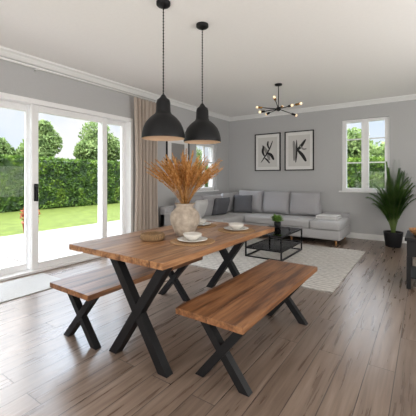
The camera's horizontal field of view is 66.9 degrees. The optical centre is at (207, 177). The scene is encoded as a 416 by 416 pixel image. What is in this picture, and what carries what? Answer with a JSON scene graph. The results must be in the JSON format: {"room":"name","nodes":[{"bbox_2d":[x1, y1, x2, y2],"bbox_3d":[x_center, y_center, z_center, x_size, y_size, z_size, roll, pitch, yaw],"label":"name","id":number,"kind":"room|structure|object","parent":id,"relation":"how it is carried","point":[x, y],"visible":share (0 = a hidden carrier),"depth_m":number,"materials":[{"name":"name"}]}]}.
{"room":"dining room","nodes":[
{"label":"dining room","id":0,"kind":"room"},
{"bbox_2d":[0,220,119,267],"bbox_3d":[-3.777,1.400,5.633,3.585,0.080,8.985,0,0,35],"label":"patio","id":1,"kind":"structure","parent":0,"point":[54,243],"depth_m":6.75,"materials":[{"name":"white concrete"}]},
{"bbox_2d":[19,208,39,230],"bbox_3d":[-4.216,0.993,7.463,0.438,0.735,0.422,0,0,-23],"label":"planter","id":2,"kind":"object","parent":1,"relation":"on","point":[22,211],"visible":0.08,"depth_m":7.34,"materials":[{"name":"ceramic"}]},
{"bbox_2d":[0,56,228,231],"bbox_3d":[-2.135,-0.165,4.874,0.250,2.930,9.200,0,0,35],"label":"wall","id":3,"kind":"structure","parent":0,"point":[15,79],"depth_m":5.25,"materials":[{"name":"grey paint"}]},
{"bbox_2d":[0,92,132,281],"bbox_3d":[-2.477,0.110,4.321,0.255,2.380,3.600,0,0,35],"label":"door","id":4,"kind":"structure","parent":3,"relation":"in","point":[31,107],"depth_m":4.64,"materials":[{"name":"white plastic"}]},
{"bbox_2d":[0,56,156,102],"bbox_3d":[-2.260,-1.469,4.334,0.158,0.058,4.568,0,0,35],"label":"rail","id":5,"kind":"object","parent":3,"relation":"attached to","point":[36,68],"depth_m":4.58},
{"bbox_2d":[0,46,229,120],"bbox_3d":[-1.995,-1.585,4.778,0.090,0.090,9.200,0,0,35],"label":"trim","id":6,"kind":"structure","parent":3,"relation":"attached to","point":[6,52],"depth_m":4.92,"materials":[{"name":"white paint"}]},
{"bbox_2d":[134,97,157,231],"bbox_3d":[-1.147,-0.085,5.857,0.110,2.710,0.620,0,0,35],"label":"curtain","id":7,"kind":"object","parent":3,"relation":"attached to","point":[146,189],"visible":0.68,"depth_m":5.77,"materials":[{"name":"fabric"}]},
{"bbox_2d":[166,140,188,167],"bbox_3d":[-0.642,-0.525,6.791,0.030,0.750,0.750,0,0,35],"label":"framed picture","id":8,"kind":"object","parent":3,"relation":"attached to","point":[175,147],"visible":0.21,"depth_m":6.75,"materials":[{"name":"paper"}]},
{"bbox_2d":[196,144,218,191],"bbox_3d":[-0.067,-0.260,7.730,0.190,1.180,0.950,0,0,35],"label":"window","id":9,"kind":"structure","parent":3,"relation":"in","point":[211,188],"depth_m":7.91,"materials":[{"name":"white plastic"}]},
{"bbox_2d":[0,236,415,415],"bbox_3d":[0.678,1.360,2.964,7.050,0.120,9.650,0,0,35],"label":"floor","id":10,"kind":"structure","parent":0,"point":[355,353],"depth_m":2.35,"materials":[{"name":"laminate"}]},
{"bbox_2d":[0,273,59,302],"bbox_3d":[-2.414,1.294,3.457,0.660,0.012,1.550,0,0,35],"label":"doormat","id":11,"kind":"object","parent":10,"relation":"on","point":[18,288],"visible":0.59,"depth_m":3.74,"materials":[{"name":"white fabric"}]},
{"bbox_2d":[50,256,202,349],"bbox_3d":[-0.673,1.075,3.004,0.519,0.450,1.420,0,0,35],"label":"wooden bench","id":12,"kind":"object","parent":10,"relation":"on","point":[89,286],"visible":0.66,"depth_m":2.56,"materials":[{"name":"brown wood"}]},
{"bbox_2d":[69,221,274,377],"bbox_3d":[-0.201,0.925,3.072,1.060,0.750,1.830,0,0,35],"label":"dining table","id":13,"kind":"object","parent":10,"relation":"on","point":[163,255],"visible":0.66,"depth_m":2.34,"materials":[{"name":"brown wood"}]},
{"bbox_2d":[140,231,164,241],"bbox_3d":[-0.493,0.520,2.807,0.219,0.060,0.219,0,0,35],"label":"woven bowl","id":14,"kind":"object","parent":13,"relation":"on","point":[152,236],"visible":1,"depth_m":2.73,"materials":[{"name":"wicker"}]},
{"bbox_2d":[145,148,223,236],"bbox_3d":[-0.213,0.132,2.984,0.729,0.836,0.697,0,0,42],"label":"vase","id":15,"kind":"object","parent":13,"relation":"on","point":[184,218],"visible":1,"depth_m":2.90,"materials":[{"name":"stone"}]},
{"bbox_2d":[170,238,214,245],"bbox_3d":[-0.134,0.547,2.729,0.392,0.006,0.392,0,0,35],"label":"placemat","id":16,"kind":"object","parent":13,"relation":"on","point":[175,241],"visible":0.48,"depth_m":2.66,"materials":[{"name":"brown wicker"}]},
{"bbox_2d":[177,232,207,241],"bbox_3d":[-0.134,0.512,2.729,0.264,0.064,0.264,0,0,35],"label":"plate","id":17,"kind":"object","parent":16,"relation":"on","point":[188,236],"visible":1,"depth_m":2.70,"materials":[{"name":"white ceramic"}]},
{"bbox_2d":[197,223,216,227],"bbox_3d":[-0.095,0.547,3.649,0.392,0.006,0.392,0,0,35],"label":"placemat","id":18,"kind":"object","parent":13,"relation":"on","point":[211,224],"visible":0.33,"depth_m":3.54,"materials":[{"name":"brown wicker"}]},
{"bbox_2d":[198,219,210,225],"bbox_3d":[-0.095,0.512,3.649,0.264,0.064,0.264,0,0,35],"label":"plate","id":19,"kind":"object","parent":18,"relation":"on","point":[202,222],"visible":0.66,"depth_m":3.61,"materials":[{"name":"white ceramic"}]},
{"bbox_2d":[218,228,254,232],"bbox_3d":[0.297,0.547,3.318,0.392,0.006,0.392,0,0,35],"label":"placemat","id":20,"kind":"object","parent":13,"relation":"on","point":[249,230],"visible":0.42,"depth_m":3.22,"materials":[{"name":"brown wicker"}]},
{"bbox_2d":[224,222,248,230],"bbox_3d":[0.297,0.512,3.318,0.264,0.064,0.264,0,0,35],"label":"plate","id":21,"kind":"object","parent":20,"relation":"on","point":[235,226],"visible":1,"depth_m":3.28,"materials":[{"name":"white ceramic"}]},
{"bbox_2d":[176,259,316,396],"bbox_3d":[0.418,1.075,2.542,0.499,0.450,1.500,0,0,35],"label":"wooden bench","id":22,"kind":"object","parent":10,"relation":"on","point":[237,304],"visible":1,"depth_m":2.17,"materials":[{"name":"brown wood"}]},
{"bbox_2d":[160,190,349,245],"bbox_3d":[1.043,0.803,6.478,3.000,0.994,2.750,0,0,35],"label":"sofa","id":23,"kind":"object","parent":10,"relation":"on","point":[303,210],"visible":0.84,"depth_m":6.87,"materials":[{"name":"fabric"}]},
{"bbox_2d":[193,199,207,217],"bbox_3d":[-0.175,0.640,6.438,0.243,0.395,0.440,0,0,29],"label":"throw pillow","id":24,"kind":"object","parent":23,"relation":"on","point":[200,205],"depth_m":6.35,"materials":[{"name":"grey fabric"}]},
{"bbox_2d":[212,197,229,214],"bbox_3d":[0.291,0.640,7.149,0.460,0.395,0.243,0,0,-44],"label":"throw pillow","id":25,"kind":"object","parent":23,"relation":"on","point":[220,205],"depth_m":7.03,"materials":[{"name":"grey fabric"}]},
{"bbox_2d":[233,195,252,212],"bbox_3d":[0.836,0.620,7.587,0.460,0.413,0.248,0,0,15],"label":"throw pillow","id":26,"kind":"object","parent":23,"relation":"on","point":[241,203],"depth_m":7.52,"materials":[{"name":"grey fabric"}]},
{"bbox_2d":[315,213,341,219],"bbox_3d":[2.497,0.800,6.508,0.440,0.080,0.450,0,0,35],"label":"folded blanket","id":27,"kind":"object","parent":23,"relation":"on","point":[322,216],"depth_m":6.38,"materials":[{"name":"grey fabric"}]},
{"bbox_2d":[189,238,365,293],"bbox_3d":[1.164,1.293,5.174,2.240,0.014,2.490,0,0,35],"label":"rug","id":28,"kind":"object","parent":10,"relation":"on","point":[333,265],"visible":0.53,"depth_m":4.91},
{"bbox_2d":[245,225,301,260],"bbox_3d":[1.147,1.093,5.405,0.632,0.386,0.982,0,0,35],"label":"coffee table","id":29,"kind":"object","parent":28,"relation":"on","point":[275,244],"visible":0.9,"depth_m":5.27,"materials":[{"name":"black metal"}]},
{"bbox_2d":[270,214,283,227],"bbox_3d":[1.248,0.771,5.692,0.293,0.256,0.307,0,0,35],"label":"potted plant","id":30,"kind":"object","parent":29,"relation":"on","point":[277,219],"visible":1,"depth_m":5.65,"materials":[{"name":"green plant"}]},
{"bbox_2d":[365,160,415,247],"bbox_3d":[3.496,0.479,6.007,0.916,1.642,0.796,0,0,35],"label":"potted palm","id":31,"kind":"object","parent":10,"relation":"on","point":[391,204],"visible":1,"depth_m":5.89,"materials":[{"name":"plant"}]},
{"bbox_2d":[405,230,415,288],"bbox_3d":[2.696,1.000,3.820,0.500,0.600,0.650,0,0,35],"label":"side table","id":32,"kind":"object","parent":10,"relation":"on","point":[410,237],"visible":1,"depth_m":3.69,"materials":[{"name":"black metal"}]},
{"bbox_2d":[409,227,415,235],"bbox_3d":[2.574,0.660,3.837,0.220,0.080,0.220,0,0,35],"label":"wooden bowl","id":33,"kind":"object","parent":32,"relation":"on","point":[413,229],"visible":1,"depth_m":3.83,"materials":[{"name":"brown wood"}]},
{"bbox_2d":[0,0,415,116],"bbox_3d":[0.678,-1.705,2.964,7.050,0.150,9.650,0,0,35],"label":"ceiling","id":34,"kind":"structure","parent":0,"point":[321,52],"depth_m":3.85,"materials":[{"name":"paint"}]},
{"bbox_2d":[141,0,184,140],"bbox_3d":[-0.414,-0.998,2.922,0.398,1.265,0.398,0,0,35],"label":"pendant lamp","id":35,"kind":"object","parent":34,"relation":"hanging from","point":[162,125],"visible":1,"depth_m":2.83,"materials":[{"name":"black metal"}]},
{"bbox_2d":[184,22,220,143],"bbox_3d":[-0.061,-1.005,3.346,0.398,1.250,0.398,0,0,35],"label":"pendant lamp","id":36,"kind":"object","parent":34,"relation":"hanging from","point":[202,130],"visible":1,"depth_m":3.25,"materials":[{"name":"black metal"}]},
{"bbox_2d":[256,83,301,116],"bbox_3d":[1.224,-1.361,5.473,0.754,0.537,0.726,0,0,44],"label":"sputnik chandelier","id":37,"kind":"object","parent":34,"relation":"hanging from","point":[278,108],"visible":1,"depth_m":5.45,"materials":[{"name":"black metal"}]},
{"bbox_2d":[229,100,415,236],"bbox_3d":[3.347,-0.165,6.833,7.050,2.930,0.250,0,0,35],"label":"wall","id":38,"kind":"structure","parent":0,"point":[326,176],"depth_m":7.08,"materials":[{"name":"grey paint"}]},
{"bbox_2d":[255,132,280,170],"bbox_3d":[1.498,-0.650,7.939,0.690,0.940,0.030,0,0,35],"label":"framed picture","id":39,"kind":"object","parent":38,"relation":"attached to","point":[267,146],"visible":1,"depth_m":7.92,"materials":[{"name":"paper"}]},
{"bbox_2d":[285,129,313,170],"bbox_3d":[2.160,-0.650,7.481,0.700,0.940,0.030,0,0,35],"label":"framed picture","id":40,"kind":"object","parent":38,"relation":"attached to","point":[299,145],"visible":1,"depth_m":7.48,"materials":[{"name":"paper"}]},
{"bbox_2d":[230,94,415,120],"bbox_3d":[3.271,-1.585,6.679,6.600,0.090,0.090,0,0,35],"label":"trim","id":41,"kind":"structure","parent":38,"relation":"attached to","point":[412,96],"depth_m":7.02,"materials":[{"name":"white paint"}]},
{"bbox_2d":[339,116,389,192],"bbox_3d":[3.352,-0.480,6.726,1.020,1.580,0.200,0,0,35],"label":"window","id":42,"kind":"structure","parent":38,"relation":"in","point":[364,138],"depth_m":6.75,"materials":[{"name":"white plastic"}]},
{"bbox_2d":[346,232,406,242],"bbox_3d":[3.292,1.240,6.708,6.600,0.120,0.018,0,0,35],"label":"baseboard","id":43,"kind":"structure","parent":38,"relation":"attached to","point":[351,235],"depth_m":6.64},
{"label":"outside","id":44,"kind":"structure","parent":0,"visible":0},
{"bbox_2d":[0,203,119,236],"bbox_3d":[0.286,1.440,18.025,100.000,0.001,90.000,0,0,35],"label":"lawn","id":45,"kind":"structure","parent":44,"point":[63,217],"depth_m":11.20,"materials":[{"name":"green plant"}]},
{"bbox_2d":[0,137,21,155],"bbox_3d":[-12.349,-0.570,19.096,1.654,4.027,2.153,0,0,35],"label":"tree","id":46,"kind":"object","parent":45,"relation":"on","point":[5,148],"visible":0.36,"depth_m":18.79,"materials":[{"name":"green plant"}]},
{"bbox_2d":[15,119,62,160],"bbox_3d":[-11.156,-1.234,20.807,2.423,5.353,3.203,0,0,35],"label":"tree","id":47,"kind":"object","parent":45,"relation":"on","point":[49,142],"visible":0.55,"depth_m":20.69,"materials":[{"name":"green plant"}]},
{"bbox_2d":[73,122,119,160],"bbox_3d":[-8.504,-1.587,24.546,2.948,6.058,4.594,0,0,35],"label":"tree","id":48,"kind":"object","parent":45,"relation":"on","point":[87,148],"visible":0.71,"depth_m":23.63,"materials":[{"name":"green plant"}]},
{"bbox_2d":[0,154,207,212],"bbox_3d":[-4.386,0.210,20.037,1.396,2.540,24.144,0,0,35],"label":"hedge","id":49,"kind":"object","parent":45,"relation":"on","point":[62,182],"visible":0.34,"depth_m":15.06,"materials":[{"name":"green plant"}]},
{"bbox_2d":[196,147,201,164],"bbox_3d":[-2.944,-1.130,30.067,5.650,5.146,3.251,0,0,-31],"label":"tree","id":50,"kind":"object","parent":45,"relation":"on","point":[198,152],"visible":0.03,"depth_m":30.39,"materials":[{"name":"green plant"}]},
{"bbox_2d":[207,156,384,187],"bbox_3d":[5.392,0.310,12.654,12.628,2.341,1.223,0,0,35],"label":"hedge","id":51,"kind":"object","parent":45,"relation":"on","point":[376,170],"visible":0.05,"depth_m":11.78,"materials":[{"name":"green plant"}]},
{"bbox_2d":[347,127,384,161],"bbox_3d":[8.835,-0.641,15.844,5.301,4.169,2.796,0,0,35],"label":"tree","id":52,"kind":"object","parent":45,"relation":"on","point":[353,146],"visible":0.17,"depth_m":16.15,"materials":[{"name":"green plant"}]}
]}

